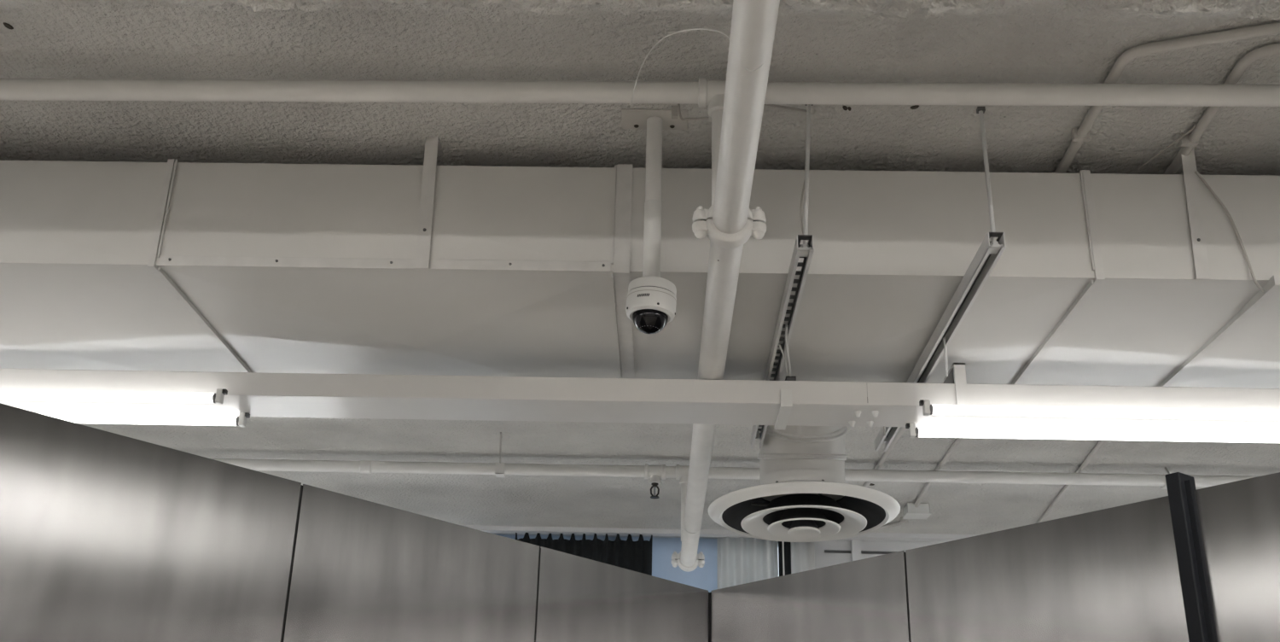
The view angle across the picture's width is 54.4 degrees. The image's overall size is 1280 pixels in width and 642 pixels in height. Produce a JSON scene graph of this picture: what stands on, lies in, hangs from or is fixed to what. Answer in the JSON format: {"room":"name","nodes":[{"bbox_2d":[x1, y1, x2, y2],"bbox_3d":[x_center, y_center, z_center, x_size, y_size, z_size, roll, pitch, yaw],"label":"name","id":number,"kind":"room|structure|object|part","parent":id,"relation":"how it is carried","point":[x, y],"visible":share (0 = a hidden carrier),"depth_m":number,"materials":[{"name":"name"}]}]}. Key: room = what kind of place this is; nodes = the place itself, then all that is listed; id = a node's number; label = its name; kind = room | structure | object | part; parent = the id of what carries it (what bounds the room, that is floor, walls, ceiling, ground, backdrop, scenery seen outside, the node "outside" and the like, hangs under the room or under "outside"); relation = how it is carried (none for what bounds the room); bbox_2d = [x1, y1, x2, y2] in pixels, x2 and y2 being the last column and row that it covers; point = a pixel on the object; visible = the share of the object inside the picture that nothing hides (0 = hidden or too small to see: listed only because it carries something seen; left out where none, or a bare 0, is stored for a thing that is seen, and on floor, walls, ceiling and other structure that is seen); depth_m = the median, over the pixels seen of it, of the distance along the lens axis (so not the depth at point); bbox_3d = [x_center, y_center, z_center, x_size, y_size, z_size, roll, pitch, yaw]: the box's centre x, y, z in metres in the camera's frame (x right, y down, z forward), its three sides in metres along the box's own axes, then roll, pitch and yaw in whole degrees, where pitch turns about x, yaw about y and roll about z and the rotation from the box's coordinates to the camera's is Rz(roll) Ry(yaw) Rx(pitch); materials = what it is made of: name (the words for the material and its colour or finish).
{"room":"retail store","nodes":[
{"label":"retail store","id":0,"kind":"room"},
{"bbox_2d":[0,3,1279,534],"bbox_3d":[0.060,-1.172,2.058,10.800,0.154,13.300,1,-23,1],"label":"ceiling","id":1,"kind":"structure","parent":0,"point":[37,41],"depth_m":3.42,"materials":[{"name":"white paint"}]},
{"bbox_2d":[496,534,717,592],"bbox_3d":[-0.361,2.789,7.339,1.653,3.072,0.023,1,-23,1],"label":"wall","id":2,"kind":"structure","parent":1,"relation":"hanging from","point":[706,578],"depth_m":7.87,"materials":[{"name":"paint"}]},
{"bbox_2d":[0,136,1279,388],"bbox_3d":[0.183,-0.099,3.886,7.996,0.424,1.109,1,-23,1],"label":"air duct","id":3,"kind":"object","parent":1,"relation":"hanging from","point":[428,269],"visible":0.85,"depth_m":3.43,"materials":[{"name":"white metal"}]},
{"bbox_2d":[0,324,1279,442],"bbox_3d":[0.076,0.178,3.751,8.800,0.180,0.566,1,-23,1],"label":"lighting trunking","id":4,"kind":"object","parent":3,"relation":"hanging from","point":[85,396],"visible":1,"depth_m":3.83,"materials":[{"name":"white metal"}]},
{"bbox_3d":[0.979,0.221,3.857,0.034,0.139,0.146,1,-23,1],"label":"hanger plate","id":5,"kind":"part","parent":4,"relation":"part of","materials":[{"name":"white metal"}]},
{"bbox_2d":[1194,170,1264,292],"bbox_3d":[1.599,-0.249,3.346,0.166,0.341,0.043,8,-24,-17],"label":"loose wire","id":6,"kind":"object","parent":3,"relation":"attached to","point":[1208,187],"visible":1,"depth_m":3.33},
{"bbox_2d":[0,0,1279,20],"bbox_3d":[0.056,-0.898,2.038,10.400,0.415,0.773,1,-23,1],"label":"ceiling beam","id":7,"kind":"structure","parent":1,"relation":"attached to","point":[1252,9],"depth_m":2.29,"materials":[{"name":"white concrete"}]},
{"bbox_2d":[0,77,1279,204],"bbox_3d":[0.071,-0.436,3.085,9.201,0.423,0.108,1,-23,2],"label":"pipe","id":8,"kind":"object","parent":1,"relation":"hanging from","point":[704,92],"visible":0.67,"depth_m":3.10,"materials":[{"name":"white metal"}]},
{"bbox_2d":[621,108,688,334],"bbox_3d":[0.033,-0.258,3.249,0.180,0.626,0.128,1,-23,1],"label":"security camera","id":9,"kind":"object","parent":1,"relation":"attached to","point":[650,306],"visible":1,"depth_m":3.21,"materials":[{"name":"white paint"}]},
{"bbox_3d":[0.040,-0.545,3.368,0.180,0.005,0.100,1,-23,1],"label":"mounting plate","id":10,"kind":"part","parent":9,"relation":"part of","materials":[{"name":"white metal"}]},
{"bbox_2d":[210,431,1257,541],"bbox_3d":[0.117,0.829,6.122,9.200,0.424,0.445,1,-23,1],"label":"pipe","id":11,"kind":"object","parent":1,"relation":"hanging from","point":[654,473],"visible":0.82,"depth_m":6.32,"materials":[{"name":"white metal"}]},
{"bbox_3d":[-0.692,0.630,6.177,0.010,0.051,0.374,4,-23,-5],"label":"hanger rod","id":12,"kind":"part","parent":11,"relation":"part of","materials":[{"name":"paint"}]},
{"bbox_2d":[671,0,779,571],"bbox_3d":[0.179,-0.934,1.253,0.189,0.118,11.400,1,-23,1],"label":"pipe","id":13,"kind":"object","parent":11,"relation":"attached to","point":[730,222],"visible":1,"depth_m":2.86,"materials":[{"name":"white metal"}]},
{"bbox_2d":[630,28,774,104],"bbox_3d":[0.092,-0.486,2.313,0.316,0.070,0.097,-12,-26,29],"label":"loose wire","id":14,"kind":"object","parent":13,"relation":"attached to","point":[696,28],"visible":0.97,"depth_m":2.29,"materials":[{"name":"white plastic"}]},
{"bbox_2d":[750,104,814,448],"bbox_3d":[0.370,-0.075,3.881,0.179,0.465,1.722,1,-23,1],"label":"channel","id":15,"kind":"object","parent":1,"relation":"hanging from","point":[805,250],"visible":0.82,"depth_m":3.26,"materials":[{"name":"metal"}]},
{"bbox_3d":[0.431,0.214,4.584,0.011,0.456,0.010,1,-23,1],"label":"threaded rod","id":16,"kind":"part","parent":15,"relation":"part of","materials":[{"name":"white metal"}]},
{"bbox_2d":[798,247,812,256],"bbox_3d":[0.405,-0.170,3.072,0.039,0.007,0.038,1,-23,1],"label":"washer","id":17,"kind":"object","parent":15,"relation":"in","point":[803,252],"depth_m":3.06,"materials":[{"name":"white metal"}]},
{"bbox_3d":[0.426,-0.374,3.169,0.047,0.457,0.011,20,-29,-38],"label":"threaded rod","id":18,"kind":"part","parent":15,"relation":"part of","materials":[{"name":"white metal"}]},
{"bbox_2d":[757,424,847,500],"bbox_3d":[0.606,0.369,4.628,0.329,0.523,0.469,1,-23,1],"label":"duct","id":19,"kind":"object","parent":1,"relation":"attached to","point":[794,451],"visible":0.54,"depth_m":4.50,"materials":[{"name":"white metal"}]},
{"bbox_2d":[708,479,900,541],"bbox_3d":[0.601,0.672,4.587,0.700,0.232,0.699,1,-23,1],"label":"air diffuser","id":20,"kind":"object","parent":19,"relation":"attached to","point":[804,516],"visible":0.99,"depth_m":4.52,"materials":[{"name":"white plastic"}]},
{"bbox_3d":[0.600,0.720,4.563,0.116,0.106,0.116,1,-23,1],"label":"stem","id":21,"kind":"part","parent":20,"relation":"part of","materials":[{"name":"metal"}]},
{"bbox_2d":[862,426,906,487],"bbox_3d":[1.225,0.657,6.154,0.044,0.034,2.100,1,-23,1],"label":"conduit","id":22,"kind":"object","parent":1,"relation":"attached to","point":[902,429],"visible":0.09,"depth_m":6.09,"materials":[{"name":"white metal"}]},
{"bbox_2d":[901,502,930,518],"bbox_3d":[1.585,1.089,7.133,0.140,0.063,0.136,1,-23,1],"label":"junction box","id":23,"kind":"object","parent":1,"relation":"attached to","point":[922,511],"visible":0.98,"depth_m":7.08,"materials":[{"name":"white plastic"}]},
{"bbox_2d":[877,437,962,529],"bbox_3d":[1.519,0.789,6.455,0.409,0.034,2.741,4,-23,-6],"label":"conduit","id":24,"kind":"object","parent":1,"relation":"attached to","point":[957,440],"visible":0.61,"depth_m":6.70,"materials":[{"name":"white metal"}]},
{"bbox_2d":[874,106,1006,451],"bbox_3d":[0.887,-0.063,3.883,0.055,0.466,1.715,1,-23,1],"label":"channel","id":25,"kind":"object","parent":1,"relation":"hanging from","point":[988,253],"visible":0.79,"depth_m":3.33,"materials":[{"name":"metal"}]},
{"bbox_3d":[0.882,-0.368,3.160,0.011,0.458,0.098,-5,-23,15],"label":"threaded rod","id":26,"kind":"part","parent":25,"relation":"part of","materials":[{"name":"white metal"}]},
{"bbox_2d":[989,244,1003,253],"bbox_3d":[0.864,-0.175,3.035,0.039,0.007,0.038,1,-23,1],"label":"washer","id":27,"kind":"object","parent":25,"relation":"in","point":[994,248],"depth_m":3.02,"materials":[{"name":"white metal"}]},
{"bbox_2d":[1036,430,1112,523],"bbox_3d":[2.266,0.802,6.458,0.041,0.023,2.812,-1,-23,6],"label":"conduit","id":28,"kind":"object","parent":1,"relation":"attached to","point":[1097,446],"visible":0.35,"depth_m":6.41,"materials":[{"name":"white metal"}]},
{"bbox_2d":[1053,21,1279,173],"bbox_3d":[1.815,-0.482,3.382,1.501,0.034,3.804,18,-28,-34],"label":"conduit","id":29,"kind":"object","parent":1,"relation":"attached to","point":[1079,135],"visible":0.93,"depth_m":2.98,"materials":[{"name":"white metal"}]},
{"bbox_2d":[1163,42,1279,174],"bbox_3d":[1.978,-0.422,3.517,1.470,0.034,3.408,17,-27,-33],"label":"conduit","id":30,"kind":"object","parent":1,"relation":"attached to","point":[1189,141],"visible":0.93,"depth_m":3.23,"materials":[{"name":"white metal"}]},
{"bbox_2d":[1138,123,1196,168],"bbox_3d":[1.445,-0.475,3.410,0.011,0.020,0.224,9,-24,-17],"label":"loose wire","id":31,"kind":"object","parent":30,"relation":"attached to","point":[1195,125],"visible":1,"depth_m":3.40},
{"bbox_2d":[490,532,947,568],"bbox_3d":[0.112,2.963,7.377,10.400,3.400,0.200,1,-23,1],"label":"wall","id":32,"kind":"structure","parent":0,"point":[836,551],"depth_m":7.94,"materials":[{"name":"white paint"}]},
{"bbox_2d":[515,532,652,575],"bbox_3d":[-0.387,2.759,7.265,0.866,3.071,0.027,1,-23,1],"label":"window curtain","id":33,"kind":"object","parent":32,"relation":"hanging from","point":[628,554],"visible":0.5,"depth_m":7.81,"materials":[{"name":"black fabric"}]},
{"bbox_2d":[461,524,980,541],"bbox_3d":[1.645,1.356,7.817,7.400,0.028,0.080,1,-23,1],"label":"trim","id":34,"kind":"structure","parent":32,"relation":"attached to","point":[497,529],"depth_m":7.82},
{"bbox_2d":[716,536,778,588],"bbox_3d":[0.646,2.788,7.281,0.382,3.072,0.047,1,-23,1],"label":"window curtain","id":35,"kind":"object","parent":32,"relation":"hanging from","point":[741,560],"visible":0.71,"depth_m":7.82,"materials":[{"name":"fabric"}]},
{"bbox_2d":[782,541,784,575],"bbox_3d":[0.870,2.678,7.262,0.018,2.872,0.010,1,-23,1],"label":"cord","id":36,"kind":"object","parent":32,"relation":"hanging from","point":[782,541],"visible":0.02,"depth_m":7.76,"materials":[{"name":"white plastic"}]},
{"bbox_2d":[778,541,791,575],"bbox_3d":[0.875,2.780,7.248,0.078,3.072,0.015,1,-23,1],"label":"window curtain","id":37,"kind":"object","parent":32,"relation":"hanging from","point":[787,544],"visible":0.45,"depth_m":7.79,"materials":[{"name":"black fabric"}]},
{"bbox_2d":[790,541,815,573],"bbox_3d":[0.992,2.790,7.264,0.151,3.072,0.023,1,-23,1],"label":"window curtain","id":38,"kind":"object","parent":32,"relation":"hanging from","point":[802,553],"visible":0.43,"depth_m":7.81,"materials":[{"name":"fabric"}]},
{"bbox_3d":[3.221,1.426,7.912,4.250,0.013,0.017,1,-23,1],"label":"picture rail","id":39,"kind":"part","parent":32,"relation":"part of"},
{"bbox_3d":[-0.016,2.080,0.705,10.800,0.100,13.300,1,-23,1],"label":"floor","id":40,"kind":"structure","parent":0,"visible":0},
{"bbox_2d":[0,402,709,641],"bbox_3d":[-1.056,1.338,2.149,0.050,2.336,3.999,-16,-28,36],"label":"wall","id":41,"kind":"structure","parent":40,"relation":"on","point":[105,536],"depth_m":2.70,"materials":[{"name":"silver metal"}]},
{"bbox_3d":[-1.049,1.299,2.134,0.003,2.276,0.785,-16,-28,36],"label":"steel panel","id":42,"kind":"part","parent":41,"relation":"part of","materials":[{"name":"silver metal"}]},
{"bbox_3d":[-0.549,1.545,2.696,0.003,2.275,0.784,-16,-28,36],"label":"steel panel","id":43,"kind":"part","parent":41,"relation":"part of","materials":[{"name":"silver metal"}]},
{"bbox_3d":[-1.057,1.312,2.161,0.047,2.271,3.999,-16,-28,36],"label":"backing frame","id":44,"kind":"part","parent":41,"relation":"part of","materials":[{"name":"grey metal"}]},
{"bbox_3d":[-0.053,1.789,3.255,0.003,2.275,0.774,-16,-28,36],"label":"steel panel","id":45,"kind":"part","parent":41,"relation":"part of","materials":[{"name":"silver metal"}]},
{"bbox_2d":[709,471,1279,641],"bbox_3d":[1.410,1.332,2.047,0.085,2.373,4.099,17,-27,-33],"label":"wall","id":46,"kind":"structure","parent":40,"relation":"on","point":[1189,563],"depth_m":2.94,"materials":[{"name":"silver metal"}]},
{"bbox_3d":[0.447,1.790,3.230,0.003,2.275,0.807,17,-27,-33],"label":"steel panel","id":47,"kind":"part","parent":46,"relation":"part of","materials":[{"name":"silver metal"}]},
{"bbox_3d":[1.426,1.329,2.061,0.047,2.271,4.099,17,-27,-33],"label":"backing frame","id":48,"kind":"part","parent":46,"relation":"part of","materials":[{"name":"grey metal"}]},
{"bbox_3d":[0.936,1.551,2.627,0.003,2.275,0.804,17,-27,-33],"label":"steel panel","id":49,"kind":"part","parent":46,"relation":"part of","materials":[{"name":"silver metal"}]},
{"bbox_3d":[1.177,1.440,2.319,0.065,2.373,0.034,17,-27,-33],"label":"upright post","id":50,"kind":"part","parent":46,"relation":"part of","materials":[{"name":"black metal"}]},
{"bbox_3d":[1.423,1.312,2.026,0.003,2.275,0.802,17,-27,-33],"label":"steel panel","id":51,"kind":"part","parent":46,"relation":"part of","materials":[{"name":"silver metal"}]}
]}

